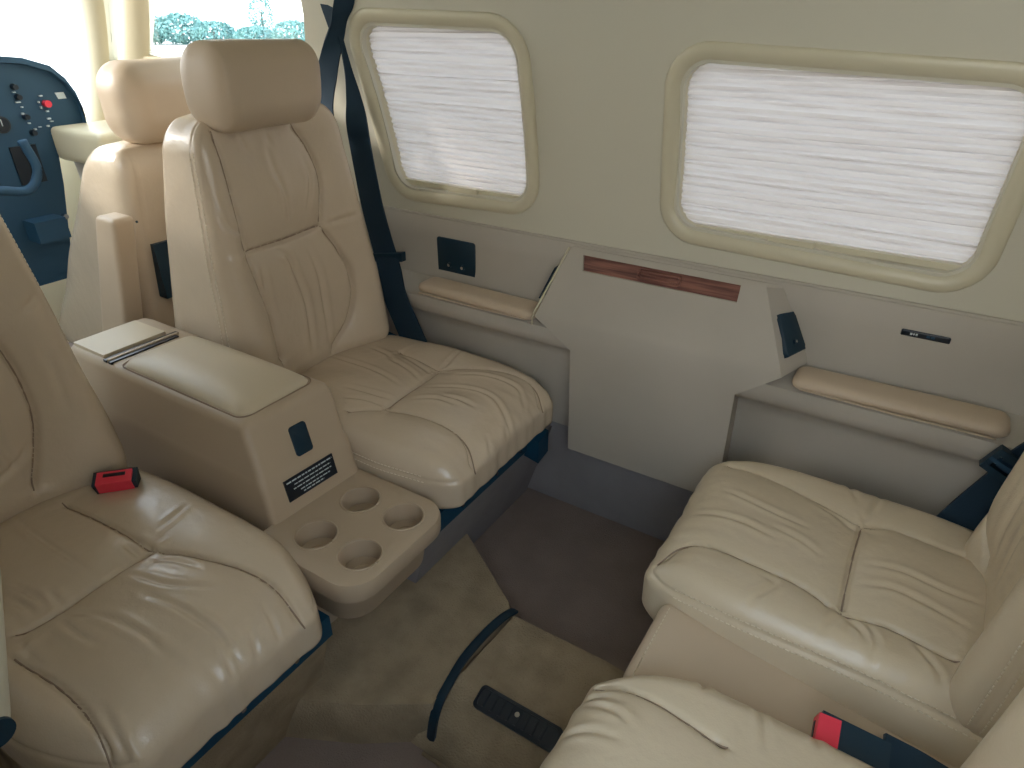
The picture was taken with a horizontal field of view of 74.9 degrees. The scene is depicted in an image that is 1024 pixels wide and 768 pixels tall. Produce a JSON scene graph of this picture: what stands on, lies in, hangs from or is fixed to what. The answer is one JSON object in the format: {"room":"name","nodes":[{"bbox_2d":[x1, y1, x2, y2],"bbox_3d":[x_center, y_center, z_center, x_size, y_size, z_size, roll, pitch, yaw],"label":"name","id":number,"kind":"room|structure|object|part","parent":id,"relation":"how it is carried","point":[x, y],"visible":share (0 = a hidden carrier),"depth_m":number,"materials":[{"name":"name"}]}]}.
{"room":"aircraft cabin","nodes":[
{"label":"aircraft cabin","id":0,"kind":"room"},
{"bbox_2d":[40,157,80,341],"bbox_3d":[-2.179,-0.342,2.351,0.040,0.800,1.520,17,34,28],"label":"wall","id":1,"kind":"structure","parent":0,"point":[54,292],"depth_m":2.75,"materials":[{"name":"beige plastic"}]},
{"bbox_2d":[0,56,86,285],"bbox_3d":[-1.761,-0.536,1.945,0.244,0.736,1.172,17,34,28],"label":"panel","id":2,"kind":"object","parent":1,"relation":"attached to","point":[35,98],"visible":1,"depth_m":2.24,"materials":[{"name":"blue plastic"}]},
{"bbox_3d":[-1.627,-0.827,2.132,0.002,0.043,0.043,17,34,28],"label":"gauge glass","id":3,"kind":"part","parent":2,"relation":"part of","materials":[{"name":"black glass"}]},
{"bbox_3d":[-1.590,-0.949,2.135,0.018,0.020,0.020,17,34,28],"label":"knob","id":4,"kind":"part","parent":2,"relation":"part of","materials":[{"name":"black plastic"}]},
{"bbox_3d":[-1.589,-0.924,2.151,0.018,0.020,0.020,17,34,28],"label":"knob","id":5,"kind":"part","parent":2,"relation":"part of","materials":[{"name":"black plastic"}]},
{"bbox_3d":[-1.587,-0.873,2.183,0.018,0.020,0.020,17,34,28],"label":"knob","id":6,"kind":"part","parent":2,"relation":"part of","materials":[{"name":"black plastic"}]},
{"bbox_3d":[-1.583,-0.832,2.212,0.018,0.020,0.020,17,34,28],"label":"knob","id":7,"kind":"part","parent":2,"relation":"part of","materials":[{"name":"black plastic"}]},
{"bbox_3d":[-1.546,-0.931,2.220,0.022,0.022,0.022,17,34,28],"label":"warning handle","id":8,"kind":"part","parent":2,"relation":"part of","materials":[{"name":"red plastic"}]},
{"bbox_2d":[68,342,664,767],"bbox_3d":[-0.499,0.568,1.606,4.050,0.060,1.560,17,34,28],"label":"floor","id":9,"kind":"structure","parent":0,"point":[575,574],"depth_m":1.67,"materials":[{"name":"carpet"}]},
{"bbox_2d":[59,56,190,343],"bbox_3d":[-1.146,-0.385,2.074,0.757,1.146,0.491,17,34,28],"label":"seat","id":10,"kind":"object","parent":9,"relation":"on","point":[118,272],"visible":0.48,"depth_m":1.73,"materials":[{"name":"beige leather"}]},
{"bbox_3d":[-1.162,-0.434,2.098,0.682,0.695,0.410,17,34,28],"label":"backrest","id":11,"kind":"part","parent":10,"relation":"part of","materials":[{"name":"beige leather"}]},
{"bbox_3d":[-1.064,-0.236,1.803,0.285,0.470,0.056,17,34,28],"label":"folded armrest","id":12,"kind":"part","parent":10,"relation":"part of","materials":[{"name":"beige leather"}]},
{"bbox_2d":[0,215,332,767],"bbox_3d":[-0.773,0.154,1.050,0.888,1.206,0.521,17,34,28],"label":"passenger seat","id":13,"kind":"object","parent":9,"relation":"on","point":[151,624],"visible":0.95,"depth_m":1.07,"materials":[{"name":"beige leather"}]},
{"bbox_3d":[-1.018,-0.026,1.112,0.318,0.694,0.489,17,34,28],"label":"backrest","id":14,"kind":"part","parent":13,"relation":"part of","materials":[{"name":"beige leather"}]},
{"bbox_2d":[91,467,140,493],"bbox_3d":[-0.763,0.235,1.336,0.094,0.188,0.100,-8,30,-14],"label":"belt","id":15,"kind":"object","parent":13,"relation":"on","point":[127,478],"visible":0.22,"depth_m":1.26,"materials":[{"name":"red plastic"}]},
{"bbox_2d":[0,467,321,767],"bbox_3d":[-0.672,0.375,1.136,0.665,0.196,0.453,17,34,28],"label":"seat cushion","id":16,"kind":"object","parent":13,"relation":"on","point":[144,622],"depth_m":1.01,"materials":[{"name":"beige leather"}]},
{"bbox_3d":[-0.687,0.450,1.191,0.580,0.048,0.426,17,34,28],"label":"seat frame","id":17,"kind":"part","parent":13,"relation":"part of","materials":[{"name":"blue metal"}]},
{"bbox_2d":[162,38,552,582],"bbox_3d":[-0.358,-0.172,1.638,0.893,1.200,0.570,17,34,28],"label":"passenger seat","id":18,"kind":"object","parent":9,"relation":"on","point":[271,257],"visible":0.87,"depth_m":1.51,"materials":[{"name":"beige leather"}]},
{"bbox_3d":[-0.603,-0.338,1.673,0.353,0.690,0.491,17,34,28],"label":"backrest","id":19,"kind":"part","parent":18,"relation":"part of","materials":[{"name":"beige leather"}]},
{"bbox_2d":[301,335,552,508],"bbox_3d":[-0.275,0.067,1.683,0.660,0.197,0.508,17,34,28],"label":"seat cushion","id":20,"kind":"object","parent":18,"relation":"on","point":[438,423],"depth_m":1.54,"materials":[{"name":"beige leather"}]},
{"bbox_3d":[-0.291,0.144,1.736,0.576,0.048,0.480,17,34,28],"label":"seat frame","id":21,"kind":"part","parent":18,"relation":"part of","materials":[{"name":"blue metal"}]},
{"bbox_2d":[285,534,511,743],"bbox_3d":[-0.355,0.524,1.518,0.653,0.103,0.640,17,34,28],"label":"carpet","id":22,"kind":"object","parent":9,"relation":"on","point":[385,669],"visible":0.41,"depth_m":1.36,"materials":[{"name":"beige carpet"}]},
{"bbox_2d":[71,318,357,622],"bbox_3d":[-0.644,0.173,1.498,0.691,0.524,0.230,17,34,28],"label":"console","id":23,"kind":"object","parent":22,"relation":"on","point":[259,440],"visible":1,"depth_m":1.32,"materials":[{"name":"beige plastic"}]},
{"bbox_3d":[-0.879,-0.101,1.500,0.118,0.011,0.143,17,34,28],"label":"lid","id":24,"kind":"part","parent":23,"relation":"part of","materials":[{"name":"beige plastic"}]},
{"bbox_3d":[-0.807,-0.081,1.467,0.007,0.008,0.162,17,34,28],"label":"track rail","id":25,"kind":"part","parent":23,"relation":"part of","materials":[{"name":"silver metal"}]},
{"bbox_2d":[287,457,330,490],"bbox_3d":[-0.394,0.183,1.313,0.007,0.034,0.109,19,35,31],"label":"print","id":26,"kind":"object","parent":23,"relation":"attached to","point":[315,473],"depth_m":1.31,"materials":[{"name":"white"}]},
{"bbox_2d":[264,469,440,618],"bbox_3d":[-0.297,0.325,1.303,0.257,0.144,0.273,17,34,28],"label":"cup holder","id":27,"kind":"object","parent":23,"relation":"attached to","point":[353,545],"visible":0.95,"depth_m":1.25,"materials":[{"name":"beige plastic"}]},
{"bbox_2d":[422,751,447,767],"bbox_3d":[0.023,0.770,1.175,0.460,0.008,0.008,17,34,28],"label":"trim","id":28,"kind":"structure","parent":9,"relation":"on","point":[424,754],"depth_m":1.27,"materials":[{"name":"brown carpet"}]},
{"bbox_2d":[411,616,624,767],"bbox_3d":[0.085,0.656,1.287,0.505,0.098,0.315,17,34,28],"label":"carpet","id":29,"kind":"object","parent":9,"relation":"on","point":[550,676],"visible":0.58,"depth_m":1.30,"materials":[{"name":"beige carpet"}]},
{"bbox_2d":[427,608,517,741],"bbox_3d":[-0.083,0.594,1.379,0.034,0.110,0.305,17,34,28],"label":"binding","id":30,"kind":"object","parent":29,"relation":"on","point":[434,716],"visible":1,"depth_m":1.33,"materials":[{"name":"black fabric"}]},
{"bbox_2d":[473,685,562,752],"bbox_3d":[0.010,0.629,1.256,0.180,0.030,0.048,17,34,28],"label":"outlet","id":31,"kind":"object","parent":29,"relation":"attached to","point":[533,727],"visible":0.92,"depth_m":1.25,"materials":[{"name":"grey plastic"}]},
{"bbox_2d":[540,675,1023,767],"bbox_3d":[0.281,0.464,0.628,0.614,1.077,0.483,17,34,28],"label":"passenger seat","id":32,"kind":"object","parent":9,"relation":"on","point":[639,721],"visible":1,"depth_m":0.82,"materials":[{"name":"beige leather"}]},
{"bbox_2d":[540,675,873,767],"bbox_3d":[0.274,0.604,0.737,0.572,0.223,0.441,17,34,28],"label":"seat cushion","id":33,"kind":"object","parent":32,"relation":"on","point":[639,721],"depth_m":0.83,"materials":[{"name":"beige leather"}]},
{"bbox_3d":[0.439,0.357,0.425,0.207,0.692,0.440,17,34,28],"label":"backrest","id":34,"kind":"part","parent":32,"relation":"part of","materials":[{"name":"beige leather"}]},
{"bbox_2d":[623,604,955,767],"bbox_3d":[0.426,0.607,1.010,0.522,0.340,0.186,17,34,28],"label":"divider","id":35,"kind":"object","parent":9,"relation":"on","point":[675,644],"visible":0.38,"depth_m":1.00,"materials":[{"name":"beige leather"}]},
{"bbox_2d":[811,710,947,767],"bbox_3d":[0.529,0.529,0.860,0.286,0.142,0.063,13,32,22],"label":"belt","id":36,"kind":"object","parent":35,"relation":"on","point":[889,751],"visible":0.86,"depth_m":0.86,"materials":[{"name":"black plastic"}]},
{"bbox_2d":[642,452,1023,767],"bbox_3d":[0.615,0.158,1.044,0.677,1.204,0.506,17,34,28],"label":"passenger seat","id":37,"kind":"object","parent":9,"relation":"on","point":[911,620],"visible":0.83,"depth_m":1.04,"materials":[{"name":"beige leather"}]},
{"bbox_2d":[936,442,1023,530],"bbox_3d":[0.879,0.157,1.127,0.259,0.403,0.064,17,34,28],"label":"belt","id":38,"kind":"object","parent":37,"relation":"attached to","point":[967,510],"visible":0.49,"depth_m":1.20,"materials":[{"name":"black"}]},
{"bbox_3d":[0.774,0.127,0.843,0.211,0.690,0.406,17,34,28],"label":"backrest","id":39,"kind":"part","parent":37,"relation":"part of","materials":[{"name":"beige leather"}]},
{"bbox_2d":[104,0,1023,321],"bbox_3d":[-0.135,-0.362,1.742,4.050,1.470,0.213,17,34,28],"label":"wall","id":40,"kind":"structure","parent":0,"point":[600,68],"depth_m":1.36,"materials":[{"name":"beige plastic"}]},
{"bbox_2d":[74,162,84,178],"bbox_3d":[-1.346,-0.440,2.526,0.310,0.800,0.205,17,34,28],"label":"trim","id":41,"kind":"structure","parent":40,"relation":"attached to","point":[79,166],"depth_m":2.33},
{"bbox_2d":[51,120,123,163],"bbox_3d":[-1.377,-0.829,2.295,0.320,0.110,0.230,17,34,28],"label":"shelf","id":42,"kind":"object","parent":40,"relation":"attached to","point":[73,142],"visible":0.45,"depth_m":2.21,"materials":[{"name":"beige plastic"}]},
{"bbox_2d":[74,0,108,121],"bbox_3d":[-1.439,-1.095,2.283,0.078,0.580,0.675,-24,37,-36],"label":"trim","id":43,"kind":"structure","parent":40,"relation":"attached to","point":[90,14],"depth_m":2.21,"materials":[{"name":"beige plastic"}]},
{"bbox_2d":[116,0,149,59],"bbox_3d":[-1.169,-1.107,2.049,0.067,0.330,0.479,-22,36,-34],"label":"trim","id":44,"kind":"structure","parent":40,"relation":"attached to","point":[132,15],"depth_m":2.04,"materials":[{"name":"beige plastic"}]},
{"bbox_2d":[142,55,157,58],"bbox_3d":[-0.856,-0.905,1.984,0.741,0.120,0.016,16,33,27],"label":"trim","id":45,"kind":"structure","parent":40,"relation":"attached to","point":[148,56],"depth_m":2.11,"materials":[{"name":"beige plastic"}]},
{"bbox_2d":[319,0,426,341],"bbox_3d":[-0.368,-0.549,1.717,0.363,1.060,0.113,17,34,28],"label":"belt","id":46,"kind":"object","parent":40,"relation":"hanging from","point":[406,323],"visible":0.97,"depth_m":1.78,"materials":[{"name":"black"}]},
{"bbox_2d":[349,7,538,213],"bbox_3d":[-0.159,-0.660,1.644,0.519,0.466,0.148,17,34,28],"label":"window","id":47,"kind":"structure","parent":40,"relation":"in","point":[450,99],"depth_m":1.64,"materials":[{"name":"beige plastic"}]},
{"bbox_2d":[369,26,525,194],"bbox_3d":[-0.154,-0.670,1.646,0.452,0.382,0.085,17,34,28],"label":"shade","id":48,"kind":"object","parent":47,"relation":"attached to","point":[450,99],"depth_m":1.65,"materials":[{"name":"fabric"}]},
{"bbox_3d":[-0.135,-0.517,1.767,0.452,0.012,0.020,17,34,28],"label":"rail","id":49,"kind":"part","parent":47,"relation":"part of","materials":[{"name":"beige plastic"}]},
{"bbox_2d":[437,236,475,276],"bbox_3d":[-0.154,-0.336,1.825,0.128,0.116,0.012,17,34,28],"label":"socket","id":50,"kind":"object","parent":40,"relation":"attached to","point":[455,256],"visible":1,"depth_m":1.82,"materials":[{"name":"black plastic"}]},
{"bbox_2d":[360,204,595,425],"bbox_3d":[-0.181,-0.198,1.870,0.838,0.494,0.124,17,34,28],"label":"trim","id":51,"kind":"structure","parent":40,"relation":"attached to","point":[510,263],"depth_m":1.77,"materials":[{"name":"beige plastic"}]},
{"bbox_2d":[419,277,540,319],"bbox_3d":[-0.086,-0.229,1.757,0.377,0.026,0.098,17,34,28],"label":"armrest","id":52,"kind":"object","parent":40,"relation":"attached to","point":[491,301],"visible":0.94,"depth_m":1.73,"materials":[{"name":"beige leather"}]},
{"bbox_2d":[528,421,693,540],"bbox_3d":[0.576,0.353,1.660,2.400,0.262,0.028,17,34,28],"label":"baseboard","id":53,"kind":"structure","parent":40,"relation":"attached to","point":[645,504],"depth_m":1.84,"materials":[{"name":"grey carpet"}]},
{"bbox_2d":[531,246,806,491],"bbox_3d":[0.338,-0.021,1.574,0.624,0.507,0.112,17,34,28],"label":"panel","id":54,"kind":"object","parent":40,"relation":"attached to","point":[661,354],"visible":0.99,"depth_m":1.52,"materials":[{"name":"plastic"}]},
{"bbox_3d":[0.330,-0.239,1.502,0.103,0.022,0.019,17,34,28],"label":"finger pull","id":55,"kind":"part","parent":54,"relation":"part of","materials":[{"name":"brown wood"}]},
{"bbox_2d":[777,311,805,357],"bbox_3d":[0.569,-0.104,1.383,0.067,0.081,0.062,-21,35,-33],"label":"socket","id":56,"kind":"object","parent":54,"relation":"attached to","point":[793,342],"visible":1,"depth_m":1.37,"materials":[{"name":"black plastic"}]},
{"bbox_2d":[562,241,811,287],"bbox_3d":[0.374,-0.054,1.613,0.600,0.494,0.024,17,34,28],"label":"trim","id":57,"kind":"structure","parent":40,"relation":"attached to","point":[597,249],"depth_m":1.49,"materials":[{"name":"beige plastic"}]},
{"bbox_2d":[359,201,1023,326],"bbox_3d":[0.542,-0.223,1.405,2.480,0.009,0.009,17,34,28],"label":"trim","id":58,"kind":"structure","parent":40,"relation":"attached to","point":[974,315],"depth_m":1.43,"materials":[{"name":"beige plastic"}]},
{"bbox_2d":[660,41,1023,292],"bbox_3d":[0.590,-0.407,1.250,0.641,0.413,0.131,17,34,28],"label":"window","id":59,"kind":"structure","parent":40,"relation":"in","point":[915,173],"depth_m":1.24,"materials":[{"name":"beige plastic"}]},
{"bbox_3d":[0.610,-0.283,1.355,0.574,0.012,0.020,17,34,28],"label":"rail","id":60,"kind":"part","parent":59,"relation":"part of","materials":[{"name":"beige plastic"}]},
{"bbox_2d":[728,279,1023,515],"bbox_3d":[1.031,0.179,1.196,1.248,0.494,0.124,17,34,28],"label":"trim","id":61,"kind":"structure","parent":40,"relation":"attached to","point":[921,466],"depth_m":1.33,"materials":[{"name":"beige plastic"}]},
{"bbox_2d":[792,367,1010,439],"bbox_3d":[0.744,0.029,1.295,0.375,0.026,0.096,17,34,28],"label":"armrest","id":62,"kind":"object","parent":40,"relation":"attached to","point":[868,394],"visible":1,"depth_m":1.27,"materials":[{"name":"beige leather"}]},
{"bbox_2d":[900,328,950,343],"bbox_3d":[0.791,-0.091,1.279,0.084,0.013,0.004,17,34,28],"label":"strip","id":63,"kind":"object","parent":40,"relation":"attached to","point":[906,332],"visible":1,"depth_m":1.28,"materials":[{"name":"black plastic"}]},
{"bbox_3d":[-0.864,0.197,0.743,4.050,1.470,0.213,17,34,28],"label":"wall","id":64,"kind":"structure","parent":0,"visible":0},
{"bbox_2d":[0,569,15,747],"bbox_3d":[-0.656,0.247,0.628,0.335,0.210,0.245,17,34,28],"label":"upper cabinet","id":65,"kind":"object","parent":64,"relation":"attached to","point":[7,724],"visible":1,"depth_m":0.63,"materials":[{"name":"beige"}]},
{"bbox_2d":[0,716,15,747],"bbox_3d":[-0.485,0.319,0.622,0.005,0.058,0.032,17,34,28],"label":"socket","id":66,"kind":"object","parent":65,"relation":"attached to","point":[7,724],"depth_m":0.63,"materials":[{"name":"blue plastic"}]},
{"label":"outside","id":67,"kind":"structure","parent":0,"visible":0},
{"bbox_2d":[0,16,303,105],"bbox_3d":[-42.918,-28.837,55.957,380.000,0.050,460.000,17,34,28],"label":"sky","id":68,"kind":"structure","parent":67,"point":[53,42],"depth_m":53.97,"materials":[{"name":"concrete"}]},
{"bbox_2d":[153,16,170,44],"bbox_3d":[-25.794,-25.078,47.232,3.318,2.071,3.395,17,34,28],"label":"bush","id":69,"kind":"object","parent":68,"relation":"on","point":[157,38],"visible":0.11,"depth_m":47.04,"materials":[{"name":"green plant"}]},
{"bbox_2d":[154,12,203,44],"bbox_3d":[-23.482,-25.175,47.342,3.510,2.175,3.497,17,34,28],"label":"bush","id":70,"kind":"object","parent":68,"relation":"on","point":[185,19],"visible":0.84,"depth_m":46.43,"materials":[{"name":"green plant"}]},
{"bbox_2d":[189,20,234,40],"bbox_3d":[-20.928,-24.562,46.746,3.139,1.669,3.177,17,34,28],"label":"bush","id":71,"kind":"object","parent":68,"relation":"on","point":[227,30],"visible":0.73,"depth_m":45.99,"materials":[{"name":"green plant"}]},
{"bbox_2d":[232,25,272,38],"bbox_3d":[-17.567,-23.740,45.578,2.905,1.380,2.900,17,34,28],"label":"bush","id":72,"kind":"object","parent":68,"relation":"on","point":[257,31],"visible":0.61,"depth_m":44.80,"materials":[{"name":"green plant"}]},
{"bbox_2d":[246,0,273,35],"bbox_3d":[-17.578,-25.628,46.863,1.831,3.239,1.851,17,34,28],"label":"slender tree","id":73,"kind":"object","parent":68,"relation":"on","point":[251,7],"visible":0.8,"depth_m":46.49,"materials":[{"name":"green plant"}]},
{"bbox_2d":[270,19,304,40],"bbox_3d":[-14.437,-23.129,44.051,2.936,1.752,2.886,17,34,28],"label":"bush","id":74,"kind":"object","parent":68,"relation":"on","point":[294,33],"visible":0.58,"depth_m":43.25,"materials":[{"name":"green plant"}]}
]}

